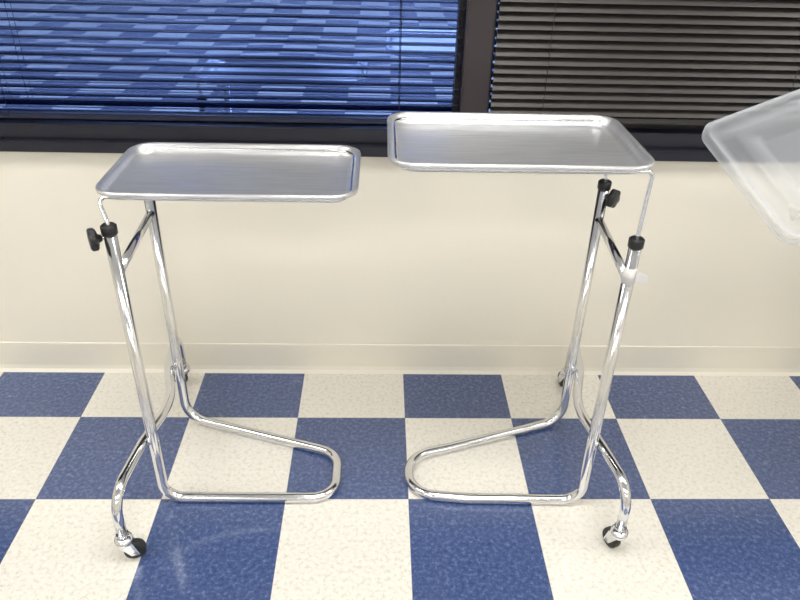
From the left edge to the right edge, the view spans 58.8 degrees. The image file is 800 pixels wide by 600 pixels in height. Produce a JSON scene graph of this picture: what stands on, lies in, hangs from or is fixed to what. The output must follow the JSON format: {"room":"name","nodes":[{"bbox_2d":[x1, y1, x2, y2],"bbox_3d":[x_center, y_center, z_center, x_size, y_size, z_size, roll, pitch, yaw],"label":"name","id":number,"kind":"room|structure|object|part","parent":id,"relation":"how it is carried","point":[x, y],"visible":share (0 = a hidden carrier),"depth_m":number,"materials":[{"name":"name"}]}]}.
{"room":"medical exam room","nodes":[
{"label":"medical exam room","id":0,"kind":"room"},
{"bbox_2d":[0,372,799,599],"bbox_3d":[-0.008,2.237,-0.995,7.200,0.100,7.820,0,31,-2],"label":"floor","id":1,"kind":"structure","parent":0,"point":[710,465],"depth_m":1.79,"materials":[{"name":"tile"}]},
{"bbox_2d":[86,142,360,558],"bbox_3d":[-0.380,0.074,1.667,0.575,0.805,0.673,0,31,-2],"label":"stand","id":2,"kind":"object","parent":1,"relation":"on","point":[150,172],"visible":1,"depth_m":1.55,"materials":[{"name":"silver metal"}]},
{"bbox_3d":[-0.583,-0.116,1.357,0.024,0.047,0.046,-16,35,-26],"label":"clamp knob","id":3,"kind":"part","parent":2,"relation":"part of","materials":[{"name":"black plastic"}]},
{"bbox_3d":[-0.370,0.103,1.684,0.455,0.738,0.322,0,31,-2],"label":"frame","id":4,"kind":"part","parent":2,"relation":"part of","materials":[{"name":"silver metal"}]},
{"bbox_3d":[-0.342,-0.174,1.520,0.490,0.209,0.308,0,31,-2],"label":"tray support rod","id":5,"kind":"part","parent":2,"relation":"part of","materials":[{"name":"silver metal"}]},
{"bbox_2d":[95,142,360,202],"bbox_3d":[-0.339,-0.266,1.478,0.510,0.024,0.297,0,31,-2],"label":"tray","id":6,"kind":"object","parent":2,"relation":"on","point":[150,171],"depth_m":1.49,"materials":[{"name":"silver metal"}]},
{"bbox_2d":[387,112,654,547],"bbox_3d":[0.251,0.038,1.675,0.574,0.888,0.660,0,31,-2],"label":"stand","id":7,"kind":"object","parent":1,"relation":"on","point":[416,141],"visible":1,"depth_m":1.53,"materials":[{"name":"silver metal"}]},
{"bbox_2d":[387,112,654,174],"bbox_3d":[0.225,-0.317,1.427,0.501,0.024,0.324,0,31,-2],"label":"tray","id":8,"kind":"object","parent":7,"relation":"on","point":[416,141],"depth_m":1.44,"materials":[{"name":"silver metal"}]},
{"bbox_3d":[0.249,0.117,1.700,0.465,0.727,0.323,0,31,-2],"label":"frame","id":9,"kind":"part","parent":7,"relation":"part of","materials":[{"name":"silver metal"}]},
{"bbox_3d":[0.232,-0.192,1.506,0.500,0.303,0.314,0,31,-2],"label":"tray support rod","id":10,"kind":"part","parent":7,"relation":"part of","materials":[{"name":"silver metal"}]},
{"bbox_3d":[0.490,-0.236,1.644,0.044,0.047,0.024,-26,41,-37],"label":"clamp knob","id":11,"kind":"part","parent":7,"relation":"part of","materials":[{"name":"black plastic"}]},
{"bbox_3d":[1.334,0.141,1.639,0.630,0.800,0.600,0,31,-2],"label":"side table","id":12,"kind":"object","parent":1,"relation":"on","visible":0},
{"bbox_2d":[702,89,799,244],"bbox_3d":[0.897,-0.313,1.346,0.572,0.296,0.274,-6,32,-13],"label":"storage bin lid","id":13,"kind":"object","parent":12,"relation":"on","point":[798,90],"visible":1,"depth_m":1.37,"materials":[{"name":"clear plastic"}]},
{"bbox_2d":[0,151,799,346],"bbox_3d":[-0.060,-0.963,1.562,7.200,2.700,0.120,0,31,-2],"label":"wall","id":14,"kind":"structure","parent":0,"point":[411,257],"depth_m":2.01,"materials":[{"name":"paint"}]},
{"bbox_2d":[0,0,465,123],"bbox_3d":[-0.970,-1.079,1.402,2.270,1.453,0.030,0,31,-2],"label":"window blind","id":15,"kind":"object","parent":14,"relation":"attached to","point":[3,114],"visible":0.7,"depth_m":1.75,"materials":[{"name":"blue"}]},
{"bbox_3d":[-0.987,-0.465,1.776,2.270,0.014,0.022,0,31,-2],"label":"rail","id":16,"kind":"part","parent":15,"relation":"part of","materials":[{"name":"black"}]},
{"bbox_2d":[33,1,464,123],"bbox_3d":[-0.995,-1.110,1.454,2.322,1.479,0.050,0,31,-2],"label":"frame","id":17,"kind":"object","parent":14,"relation":"attached to","point":[461,3],"visible":0.02,"depth_m":1.76,"materials":[{"name":"brown metal"}]},
{"bbox_2d":[0,0,458,116],"bbox_3d":[-0.995,-1.110,1.454,2.322,1.479,0.006,0,31,-2],"label":"glass","id":18,"kind":"object","parent":17,"relation":"in","point":[381,8],"visible":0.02,"depth_m":1.77,"materials":[{"name":"glass"}]},
{"bbox_2d":[0,342,799,375],"bbox_3d":[-0.089,0.182,2.180,7.000,0.101,0.016,0,31,-2],"label":"baseboard","id":19,"kind":"structure","parent":14,"relation":"attached to","point":[98,357],"depth_m":2.19,"materials":[{"name":"plastic"}]},
{"bbox_2d":[0,118,799,162],"bbox_3d":[0.226,-0.429,1.877,4.800,0.068,0.132,0,31,-2],"label":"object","id":20,"kind":"structure","parent":14,"relation":"attached to","point":[16,134],"depth_m":1.82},
{"bbox_2d":[458,0,496,112],"bbox_3d":[0.199,-1.091,1.476,0.068,1.479,0.124,0,31,-2],"label":"trim","id":21,"kind":"structure","parent":14,"relation":"attached to","point":[479,15],"depth_m":1.71,"materials":[{"name":"brown metal"}]},
{"bbox_2d":[487,0,799,130],"bbox_3d":[1.437,-1.090,1.529,2.410,1.479,0.050,0,31,-2],"label":"frame","id":22,"kind":"object","parent":14,"relation":"attached to","point":[624,125],"visible":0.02,"depth_m":1.87,"materials":[{"name":"brown metal"}]},
{"bbox_2d":[488,0,499,112],"bbox_3d":[1.437,-1.090,1.529,2.410,1.479,0.006,0,31,-2],"label":"glass","id":23,"kind":"object","parent":22,"relation":"in","point":[498,0],"visible":0.02,"depth_m":1.78,"materials":[{"name":"glass"}]},
{"bbox_2d":[490,0,799,126],"bbox_3d":[1.419,-1.063,1.473,2.350,1.443,0.030,0,31,-2],"label":"window blind","id":24,"kind":"object","parent":14,"relation":"attached to","point":[652,62],"visible":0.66,"depth_m":1.74,"materials":[{"name":"brown metal"}]},
{"bbox_3d":[1.402,-0.454,1.845,2.350,0.014,0.022,0,31,-2],"label":"rail","id":25,"kind":"part","parent":24,"relation":"part of","materials":[{"name":"brown metal"}]}
]}

